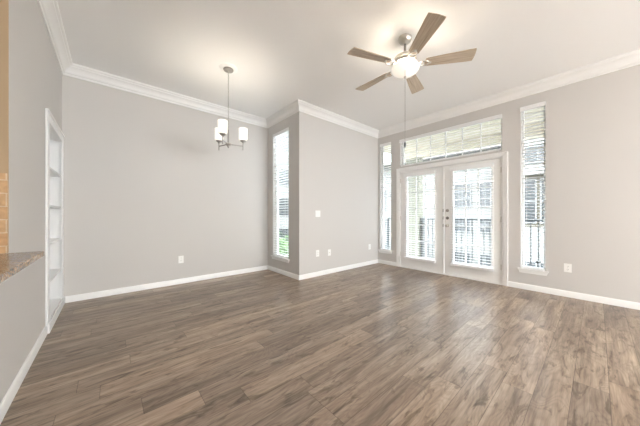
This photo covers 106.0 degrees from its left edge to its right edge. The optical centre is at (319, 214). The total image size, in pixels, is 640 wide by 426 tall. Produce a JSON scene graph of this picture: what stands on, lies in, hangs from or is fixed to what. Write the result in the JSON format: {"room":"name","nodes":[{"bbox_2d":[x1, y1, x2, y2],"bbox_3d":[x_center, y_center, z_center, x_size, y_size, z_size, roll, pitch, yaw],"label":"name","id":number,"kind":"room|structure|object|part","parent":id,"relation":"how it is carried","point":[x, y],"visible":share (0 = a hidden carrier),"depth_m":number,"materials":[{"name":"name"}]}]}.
{"room":"empty living room","nodes":[
{"label":"empty living room","id":0,"kind":"room"},
{"bbox_2d":[0,0,8,252],"bbox_3d":[-1.924,-0.630,1.405,0.138,1.720,0.004,0,0,-41],"label":"wall","id":1,"kind":"structure","parent":0,"point":[4,4],"depth_m":1.44,"materials":[{"name":"beige paint"}]},
{"bbox_2d":[0,0,61,402],"bbox_3d":[0.106,-0.395,-0.925,0.140,3.050,10.466,0,0,-41],"label":"wall","id":2,"kind":"structure","parent":0,"point":[35,75],"depth_m":1.76,"materials":[{"name":"beige paint"}]},
{"bbox_2d":[0,251,43,282],"bbox_3d":[-0.794,0.248,-0.179,0.808,0.032,3.874,0,0,-41],"label":"countertop","id":3,"kind":"structure","parent":2,"relation":"on","point":[11,264],"depth_m":1.21,"materials":[{"name":"brown stone"}]},
{"bbox_2d":[0,326,46,423],"bbox_3d":[-0.933,1.089,0.384,0.014,0.082,5.005,0,0,-41],"label":"baseboard","id":4,"kind":"structure","parent":2,"relation":"attached to","point":[13,389],"depth_m":1.59,"materials":[{"name":"white paint"}]},
{"bbox_2d":[37,0,71,73],"bbox_3d":[0.197,-1.849,-0.846,0.102,0.141,10.466,0,0,-41],"label":"trim","id":5,"kind":"structure","parent":2,"relation":"attached to","point":[49,9],"depth_m":2.43,"materials":[{"name":"white paint"}]},
{"bbox_2d":[62,75,267,296],"bbox_3d":[-2.224,-0.395,4.078,3.200,3.050,0.140,0,0,-41],"label":"wall","id":6,"kind":"structure","parent":0,"point":[148,184],"depth_m":3.71,"materials":[{"name":"beige paint"}]},
{"bbox_2d":[62,63,267,127],"bbox_3d":[-2.145,-1.849,3.987,2.920,0.141,0.102,0,0,-41],"label":"trim","id":7,"kind":"structure","parent":6,"relation":"attached to","point":[77,71],"depth_m":3.67,"materials":[{"name":"white paint"}]},
{"bbox_2d":[65,265,267,302],"bbox_3d":[-2.163,1.089,4.030,2.890,0.082,0.014,0,0,-41],"label":"baseboard","id":8,"kind":"structure","parent":6,"relation":"attached to","point":[85,296],"depth_m":3.70,"materials":[{"name":"white paint"}]},
{"bbox_2d":[178,256,183,262],"bbox_3d":[-2.269,0.735,3.940,0.075,0.118,0.009,0,0,-41],"label":"wall outlet","id":9,"kind":"object","parent":6,"relation":"attached to","point":[180,258],"visible":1,"depth_m":3.94,"materials":[{"name":"white plastic"}]},
{"bbox_2d":[268,111,305,274],"bbox_3d":[-0.665,-0.395,4.617,0.140,3.050,1.096,0,0,-41],"label":"wall","id":10,"kind":"structure","parent":0,"point":[296,123],"depth_m":4.31,"materials":[{"name":"beige paint"}]},
{"bbox_2d":[271,135,289,262],"bbox_3d":[-0.724,-0.356,4.648,0.159,2.477,0.624,0,0,-41],"label":"window","id":11,"kind":"structure","parent":10,"relation":"in","point":[275,257],"depth_m":4.87,"materials":[{"name":"white paint"}]},
{"bbox_3d":[-0.743,0.826,4.631,0.108,0.020,0.624,0,0,-41],"label":"sill","id":12,"kind":"part","parent":11,"relation":"part of","materials":[{"name":"white paint"}]},
{"bbox_2d":[273,128,288,258],"bbox_3d":[-0.738,-0.391,4.636,0.070,2.405,0.556,0,0,-41],"label":"window blind","id":13,"kind":"object","parent":11,"relation":"attached to","point":[283,132],"visible":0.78,"depth_m":4.64,"materials":[{"name":"white plastic"}]},
{"bbox_3d":[-0.683,-0.383,4.684,0.050,2.425,0.560,0,0,-41],"label":"frame","id":14,"kind":"part","parent":11,"relation":"part of","materials":[{"name":"white paint"}]},
{"bbox_2d":[266,99,298,127],"bbox_3d":[-0.723,-1.849,4.499,0.102,0.141,1.198,0,0,-41],"label":"trim","id":15,"kind":"structure","parent":10,"relation":"attached to","point":[292,108],"depth_m":4.44,"materials":[{"name":"white paint"}]},
{"bbox_2d":[268,265,298,279],"bbox_3d":[-0.718,1.089,4.561,0.014,0.082,1.110,0,0,-41],"label":"baseboard","id":16,"kind":"structure","parent":10,"relation":"attached to","point":[286,273],"depth_m":4.48,"materials":[{"name":"white paint"}]},
{"bbox_2d":[0,263,639,425],"bbox_3d":[1.083,1.255,-0.074,8.215,0.250,10.746,0,0,-41],"label":"floor","id":17,"kind":"structure","parent":0,"point":[377,344],"depth_m":1.89,"materials":[{"name":"brown wood"}]},
{"bbox_2d":[45,108,64,333],"bbox_3d":[-3.028,0.064,2.584,0.310,2.132,1.055,0,0,-41],"label":"bookcase","id":18,"kind":"object","parent":17,"relation":"on","point":[54,137],"visible":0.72,"depth_m":2.96,"materials":[{"name":"white paint"}]},
{"bbox_3d":[-3.049,-0.921,2.596,0.270,0.012,0.900,0,0,-41],"label":"panel","id":19,"kind":"part","parent":18,"relation":"part of","materials":[{"name":"white paint"}]},
{"bbox_3d":[-2.923,-0.994,2.675,0.024,0.017,1.054,0,0,-41],"label":"cap moulding","id":20,"kind":"part","parent":18,"relation":"part of","materials":[{"name":"white paint"}]},
{"bbox_3d":[-3.353,0.102,2.936,0.282,2.057,0.012,0,0,-41],"label":"panel","id":21,"kind":"part","parent":18,"relation":"part of","materials":[{"name":"white paint"}]},
{"bbox_3d":[-3.048,-0.475,2.597,0.272,0.020,0.900,0,0,-41],"label":"shelf","id":22,"kind":"part","parent":18,"relation":"part of","materials":[{"name":"white paint"}]},
{"bbox_3d":[-3.048,0.300,2.597,0.272,0.020,0.900,0,0,-41],"label":"shelf","id":23,"kind":"part","parent":18,"relation":"part of","materials":[{"name":"white paint"}]},
{"bbox_3d":[-3.048,0.685,2.597,0.272,0.020,0.900,0,0,-41],"label":"shelf","id":24,"kind":"part","parent":18,"relation":"part of","materials":[{"name":"white paint"}]},
{"bbox_3d":[-3.047,1.058,2.597,0.274,0.025,0.900,0,0,-41],"label":"shelf","id":25,"kind":"part","parent":18,"relation":"part of","materials":[{"name":"white paint"}]},
{"bbox_2d":[306,114,377,273],"bbox_3d":[0.506,-0.395,5.004,2.133,3.050,0.140,0,0,-41],"label":"wall","id":26,"kind":"structure","parent":0,"point":[342,162],"depth_m":4.79,"materials":[{"name":"beige paint"}]},
{"bbox_2d":[315,211,319,216],"bbox_3d":[-0.036,-0.013,4.428,0.118,0.118,0.016,0,0,-41],"label":"light switch","id":27,"kind":"object","parent":26,"relation":"attached to","point":[317,213],"visible":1,"depth_m":4.42,"materials":[{"name":"white plastic"}]},
{"bbox_2d":[298,99,378,137],"bbox_3d":[0.494,-1.849,4.833,2.375,0.141,0.102,0,0,-41],"label":"trim","id":28,"kind":"structure","parent":26,"relation":"attached to","point":[304,107],"depth_m":4.66,"materials":[{"name":"white paint"}]},
{"bbox_2d":[299,259,377,279],"bbox_3d":[0.498,1.089,4.895,2.287,0.082,0.014,0,0,-41],"label":"baseboard","id":29,"kind":"structure","parent":26,"relation":"attached to","point":[328,271],"depth_m":4.72,"materials":[{"name":"white paint"}]},
{"bbox_2d":[57,0,639,129],"bbox_3d":[1.083,-2.020,-0.074,8.215,0.200,10.746,0,0,-41],"label":"ceiling","id":30,"kind":"structure","parent":0,"point":[283,52],"depth_m":2.73,"materials":[{"name":"paint"}]},
{"bbox_2d":[214,63,247,149],"bbox_3d":[-1.192,-1.394,3.203,0.424,1.052,0.435,0,0,-41],"label":"chandelier","id":31,"kind":"object","parent":30,"relation":"hanging from","point":[221,130],"visible":1,"depth_m":3.16,"materials":[{"name":"glass"}]},
{"bbox_3d":[-1.366,-1.077,3.263,0.116,0.161,0.116,0,0,30],"label":"lamp shade","id":32,"kind":"part","parent":31,"relation":"part of","materials":[{"name":"white glass"}]},
{"bbox_3d":[-1.203,-1.077,2.981,0.116,0.161,0.116,0,0,0],"label":"lamp shade","id":33,"kind":"part","parent":31,"relation":"part of","materials":[{"name":"white glass"}]},
{"bbox_3d":[-1.203,-0.992,3.169,0.076,0.242,0.076,0,0,-41],"label":"stem","id":34,"kind":"part","parent":31,"relation":"part of","materials":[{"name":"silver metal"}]},
{"bbox_3d":[-1.203,-1.491,3.169,0.013,0.767,0.013,0,0,4],"label":"chain","id":35,"kind":"part","parent":31,"relation":"part of","materials":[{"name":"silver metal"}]},
{"bbox_3d":[-1.040,-1.077,3.263,0.116,0.161,0.116,0,0,-30],"label":"lamp shade","id":36,"kind":"part","parent":31,"relation":"part of","materials":[{"name":"white glass"}]},
{"bbox_2d":[347,12,476,147],"bbox_3d":[0.904,-1.310,2.655,1.306,1.219,1.264,0,0,-41],"label":"ceiling fan","id":37,"kind":"object","parent":30,"relation":"hanging from","point":[406,65],"visible":1,"depth_m":2.51,"materials":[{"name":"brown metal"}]},
{"bbox_3d":[0.520,-1.622,2.471,0.475,0.035,0.150,0,0,-21],"label":"blade","id":38,"kind":"part","parent":37,"relation":"part of","materials":[{"name":"brown wood"}]},
{"bbox_3d":[0.655,-1.622,2.961,0.150,0.035,0.475,0,0,-39],"label":"blade","id":39,"kind":"part","parent":37,"relation":"part of","materials":[{"name":"brown wood"}]},
{"bbox_3d":[0.924,-1.547,2.623,0.298,0.102,0.298,0,0,-41],"label":"lamp shade","id":40,"kind":"part","parent":37,"relation":"part of","materials":[{"name":"white glass"}]},
{"bbox_3d":[1.163,-1.622,2.983,0.150,0.035,0.475,0,0,33],"label":"blade","id":41,"kind":"part","parent":37,"relation":"part of","materials":[{"name":"brown wood"}]},
{"bbox_3d":[0.944,-1.622,2.191,0.150,0.035,0.475,0,0,-3],"label":"blade","id":42,"kind":"part","parent":37,"relation":"part of","materials":[{"name":"brown wood"}]},
{"bbox_3d":[1.341,-1.622,2.508,0.475,0.035,0.150,0,0,15],"label":"blade","id":43,"kind":"part","parent":37,"relation":"part of","materials":[{"name":"brown wood"}]},
{"bbox_2d":[384,107,543,161],"bbox_3d":[3.457,-1.705,4.538,1.425,0.430,5.500,0,0,-41],"label":"ceiling","id":44,"kind":"structure","parent":0,"point":[542,108],"depth_m":5.31,"materials":[{"name":"beige paint"}]},
{"bbox_2d":[378,64,639,302],"bbox_3d":[4.487,-0.395,2.165,0.140,3.050,9.650,0,0,-41],"label":"wall","id":45,"kind":"structure","parent":0,"point":[593,124],"depth_m":3.21,"materials":[{"name":"beige paint"}]},
{"bbox_2d":[378,147,391,253],"bbox_3d":[1.525,-0.371,5.527,0.159,2.507,0.354,0,0,-41],"label":"window","id":46,"kind":"structure","parent":45,"relation":"in","point":[383,172],"depth_m":5.64,"materials":[{"name":"white paint"}]},
{"bbox_2d":[380,142,390,250],"bbox_3d":[1.511,-0.406,5.515,0.070,2.435,0.286,0,0,-41],"label":"window blind","id":47,"kind":"object","parent":46,"relation":"attached to","point":[388,143],"visible":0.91,"depth_m":5.52,"materials":[{"name":"white plastic"}]},
{"bbox_3d":[1.566,-0.398,5.562,0.050,2.455,0.290,0,0,-41],"label":"frame","id":48,"kind":"part","parent":46,"relation":"part of","materials":[{"name":"white paint"}]},
{"bbox_2d":[378,259,395,265],"bbox_3d":[1.510,1.089,5.464,0.014,0.082,0.485,0,0,-41],"label":"baseboard","id":49,"kind":"structure","parent":45,"relation":"attached to","point":[379,260],"depth_m":5.44,"materials":[{"name":"white paint"}]},
{"bbox_2d":[404,170,435,262],"bbox_3d":[2.001,0.042,4.867,0.069,1.773,0.650,0,0,-41],"label":"door blind","id":50,"kind":"object","parent":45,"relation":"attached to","point":[432,171],"visible":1,"depth_m":4.84,"materials":[{"name":"white plastic"}]},
{"bbox_3d":[2.002,0.905,4.868,0.066,0.045,0.640,0,0,-41],"label":"rail","id":51,"kind":"part","parent":50,"relation":"part of","materials":[{"name":"white plastic"}]},
{"bbox_2d":[400,166,443,272],"bbox_3d":[2.055,0.103,4.904,0.068,2.018,0.908,0,0,-41],"label":"door","id":52,"kind":"structure","parent":45,"relation":"in","point":[438,266],"depth_m":4.82,"materials":[{"name":"white paint"}]},
{"bbox_3d":[2.052,0.045,4.911,0.064,1.724,0.629,0,0,-41],"label":"glass frame","id":53,"kind":"part","parent":52,"relation":"part of","materials":[{"name":"white paint"}]},
{"bbox_2d":[400,266,501,284],"bbox_3d":[2.379,1.122,4.590,0.172,0.016,1.789,0,0,-41],"label":"trim","id":54,"kind":"structure","parent":45,"relation":"attached to","point":[400,266],"depth_m":4.39,"materials":[{"name":"white paint"}]},
{"bbox_2d":[396,151,507,285],"bbox_3d":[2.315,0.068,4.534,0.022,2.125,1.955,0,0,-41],"label":"trim","id":55,"kind":"structure","parent":45,"relation":"attached to","point":[504,154],"depth_m":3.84,"materials":[{"name":"white paint"}]},
{"bbox_2d":[402,118,501,164],"bbox_3d":[2.400,-1.317,4.605,0.050,0.575,1.790,0,0,-41],"label":"window","id":56,"kind":"structure","parent":45,"relation":"in","point":[501,118],"depth_m":4.56,"materials":[{"name":"white paint"}]},
{"bbox_2d":[399,114,501,166],"bbox_3d":[2.336,-1.319,4.549,0.094,0.567,1.798,0,0,-41],"label":"window blind","id":57,"kind":"object","parent":56,"relation":"attached to","point":[499,116],"visible":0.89,"depth_m":4.39,"materials":[{"name":"white plastic"}]},
{"bbox_3d":[2.352,-1.049,4.563,0.050,0.026,1.776,0,0,-41],"label":"rail","id":58,"kind":"part","parent":57,"relation":"part of","materials":[{"name":"white plastic"}]},
{"bbox_2d":[450,162,493,271],"bbox_3d":[2.605,0.042,4.173,0.069,1.773,0.655,0,0,-41],"label":"door blind","id":59,"kind":"object","parent":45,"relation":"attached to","point":[491,163],"visible":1,"depth_m":4.12,"materials":[{"name":"white plastic"}]},
{"bbox_3d":[2.606,0.905,4.174,0.066,0.045,0.645,0,0,-41],"label":"rail","id":60,"kind":"part","parent":59,"relation":"part of","materials":[{"name":"white plastic"}]},
{"bbox_3d":[2.727,0.059,4.036,0.050,1.727,0.002,0,0,-41],"label":"ladder cord","id":61,"kind":"part","parent":59,"relation":"part of","materials":[{"name":"white fabric"}]},
{"bbox_2d":[444,158,501,283],"bbox_3d":[2.628,0.103,4.205,0.123,2.018,0.885,0,0,-41],"label":"door","id":62,"kind":"structure","parent":45,"relation":"in","point":[496,183],"depth_m":4.15,"materials":[{"name":"white paint"}]},
{"bbox_3d":[2.656,0.045,4.217,0.064,1.724,0.635,0,0,-41],"label":"glass frame","id":63,"kind":"part","parent":62,"relation":"part of","materials":[{"name":"white paint"}]},
{"bbox_2d":[378,49,639,137],"bbox_3d":[4.395,-1.849,2.086,0.102,0.141,9.370,0,0,-41],"label":"trim","id":64,"kind":"structure","parent":45,"relation":"attached to","point":[632,58],"depth_m":3.56,"materials":[{"name":"white paint"}]},
{"bbox_2d":[518,106,548,275],"bbox_3d":[3.194,-0.371,3.612,0.159,2.507,0.344,0,0,-41],"label":"window","id":65,"kind":"structure","parent":45,"relation":"in","point":[523,270],"depth_m":3.62,"materials":[{"name":"white paint"}]},
{"bbox_2d":[520,101,545,270],"bbox_3d":[3.171,-0.406,3.592,0.094,2.437,0.284,0,0,-41],"label":"window blind","id":66,"kind":"object","parent":65,"relation":"attached to","point":[541,104],"visible":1,"depth_m":3.59,"materials":[{"name":"white plastic"}]},
{"bbox_3d":[3.187,0.799,3.606,0.050,0.026,0.266,0,0,-41],"label":"rail","id":67,"kind":"part","parent":66,"relation":"part of","materials":[{"name":"white plastic"}]},
{"bbox_3d":[3.237,-0.390,3.547,0.052,2.391,0.002,0,0,-41],"label":"ladder cord","id":68,"kind":"part","parent":66,"relation":"part of","materials":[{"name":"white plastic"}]},
{"bbox_3d":[3.174,0.826,3.595,0.108,0.020,0.344,0,0,-41],"label":"sill","id":69,"kind":"part","parent":65,"relation":"part of","materials":[{"name":"white paint"}]},
{"bbox_2d":[564,263,571,272],"bbox_3d":[3.394,0.733,3.305,0.009,0.118,0.075,0,0,-41],"label":"wall outlet","id":70,"kind":"object","parent":45,"relation":"attached to","point":[567,267],"visible":1,"depth_m":3.30,"materials":[{"name":"white plastic"}]},
{"bbox_2d":[508,281,639,309],"bbox_3d":[5.235,1.089,1.189,0.014,0.082,6.915,0,0,-41],"label":"baseboard","id":71,"kind":"structure","parent":45,"relation":"attached to","point":[616,302],"depth_m":3.22,"materials":[{"name":"white paint"}]},
{"bbox_3d":[3.399,1.255,4.620,1.445,0.190,5.700,0,0,-41],"label":"floor","id":72,"kind":"structure","parent":0,"visible":0},
{"bbox_2d":[387,218,390,248],"bbox_3d":[2.188,0.623,6.850,0.044,1.075,0.654,0,0,-41],"label":"balcony railing","id":73,"kind":"object","parent":72,"relation":"on","point":[387,218],"visible":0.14,"depth_m":7.05,"materials":[{"name":"black metal"}]},
{"bbox_2d":[406,157,422,256],"bbox_3d":[2.537,-0.165,6.481,0.220,2.650,0.360,0,0,-41],"label":"column","id":74,"kind":"structure","parent":72,"relation":"on","point":[411,219],"depth_m":6.38,"materials":[{"name":"beige paint"}]},
{"bbox_2d":[420,218,543,266],"bbox_3d":[4.154,0.623,4.594,0.044,1.075,4.612,0,0,-41],"label":"balcony railing","id":75,"kind":"object","parent":72,"relation":"on","point":[422,219],"visible":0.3,"depth_m":5.59,"materials":[{"name":"black metal"}]},
{"bbox_3d":[2.663,0.623,6.306,0.044,1.075,0.044,0,0,-41],"label":"post","id":76,"kind":"part","parent":75,"relation":"part of","materials":[{"name":"black metal"}]},
{"bbox_3d":[4.147,0.115,4.602,0.040,0.030,4.590,0,0,-41],"label":"rail","id":77,"kind":"part","parent":75,"relation":"part of","materials":[{"name":"black metal"}]},
{"bbox_3d":[-3.005,-0.395,0.558,2.602,3.050,0.140,0,0,-41],"label":"wall","id":78,"kind":"structure","parent":0,"visible":0},
{"bbox_2d":[0,173,7,253],"bbox_3d":[-2.898,-0.007,0.547,2.729,0.476,0.008,0,0,-41],"label":"tile backsplash","id":79,"kind":"structure","parent":78,"relation":"attached to","point":[3,176],"depth_m":1.43,"materials":[{"name":"tile"}]},
{"label":"outside","id":80,"kind":"structure","parent":0,"visible":0},
{"bbox_3d":[8.024,7.430,13.624,90.000,0.200,110.000,0,0,-41],"label":"ground","id":81,"kind":"structure","parent":80,"visible":0},
{"bbox_2d":[279,134,288,255],"bbox_3d":[-4.786,-1.720,28.326,18.600,18.100,7.600,0,0,-41],"label":"apartment building","id":82,"kind":"structure","parent":81,"relation":"on","point":[285,214],"depth_m":24.65,"materials":[{"name":"white"}]},
{"bbox_3d":[-3.675,-7.270,24.615,1.300,1.700,0.008,0,0,-41],"label":"pane","id":83,"kind":"part","parent":82,"relation":"part of","materials":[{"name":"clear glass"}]},
{"bbox_3d":[-3.675,-3.870,24.615,1.300,1.700,0.008,0,0,-41],"label":"pane","id":84,"kind":"part","parent":82,"relation":"part of","materials":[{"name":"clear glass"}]},
{"bbox_3d":[-3.675,-0.770,24.615,1.300,1.700,0.008,0,0,-41],"label":"pane","id":85,"kind":"part","parent":82,"relation":"part of","materials":[{"name":"clear glass"}]},
{"bbox_3d":[-3.675,2.330,24.615,1.300,1.700,0.008,0,0,-41],"label":"pane","id":86,"kind":"part","parent":82,"relation":"part of","materials":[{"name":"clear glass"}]},
{"bbox_2d":[279,232,288,255],"bbox_3d":[-2.453,4.131,14.336,3.354,6.412,3.435,0,0,-41],"label":"tree","id":87,"kind":"object","parent":81,"relation":"on","point":[282,239],"visible":0.07,"depth_m":14.08,"materials":[{"name":"green plant"}]},
{"bbox_2d":[384,145,500,266],"bbox_3d":[7.987,1.430,18.233,9.000,11.800,11.800,0,0,-41],"label":"apartment building","id":88,"kind":"structure","parent":81,"relation":"on","point":[430,213],"depth_m":12.63,"materials":[{"name":"white"}]},
{"bbox_3d":[7.479,2.430,12.685,0.008,0.850,0.740,0,0,-41],"label":"pane","id":89,"kind":"part","parent":88,"relation":"part of","materials":[{"name":"clear glass"}]},
{"bbox_3d":[7.479,0.550,12.685,0.008,0.660,0.740,0,0,-41],"label":"pane","id":90,"kind":"part","parent":88,"relation":"part of","materials":[{"name":"clear glass"}]},
{"bbox_3d":[7.479,-0.990,12.685,0.008,1.150,0.740,0,0,-41],"label":"pane","id":91,"kind":"part","parent":88,"relation":"part of","materials":[{"name":"clear glass"}]},
{"bbox_3d":[8.156,0.550,11.908,0.008,0.660,0.420,0,0,-41],"label":"pane","id":92,"kind":"part","parent":88,"relation":"part of","materials":[{"name":"clear glass"}]},
{"bbox_3d":[8.156,2.430,11.908,0.008,0.850,0.420,0,0,-41],"label":"pane","id":93,"kind":"part","parent":88,"relation":"part of","materials":[{"name":"clear glass"}]},
{"bbox_3d":[8.156,-0.990,11.908,0.008,1.150,0.420,0,0,-41],"label":"pane","id":94,"kind":"part","parent":88,"relation":"part of","materials":[{"name":"clear glass"}]},
{"bbox_2d":[525,138,543,267],"bbox_3d":[16.806,1.930,6.918,8.770,10.800,16.750,0,0,-41],"label":"apartment building","id":95,"kind":"structure","parent":81,"relation":"on","point":[529,214],"depth_m":9.92,"materials":[{"name":"beige"}]},
{"bbox_3d":[8.725,-0.550,10.189,0.008,1.750,0.550,0,0,-41],"label":"pane","id":96,"kind":"part","parent":95,"relation":"part of","materials":[{"name":"clear glass"}]},
{"bbox_3d":[8.687,-2.420,9.625,0.008,0.600,0.800,0,0,-41],"label":"pane","id":97,"kind":"part","parent":95,"relation":"part of","materials":[{"name":"clear glass"}]},
{"bbox_3d":[9.218,-0.550,9.624,0.008,1.750,0.550,0,0,-41],"label":"pane","id":98,"kind":"part","parent":95,"relation":"part of","materials":[{"name":"clear glass"}]}
]}

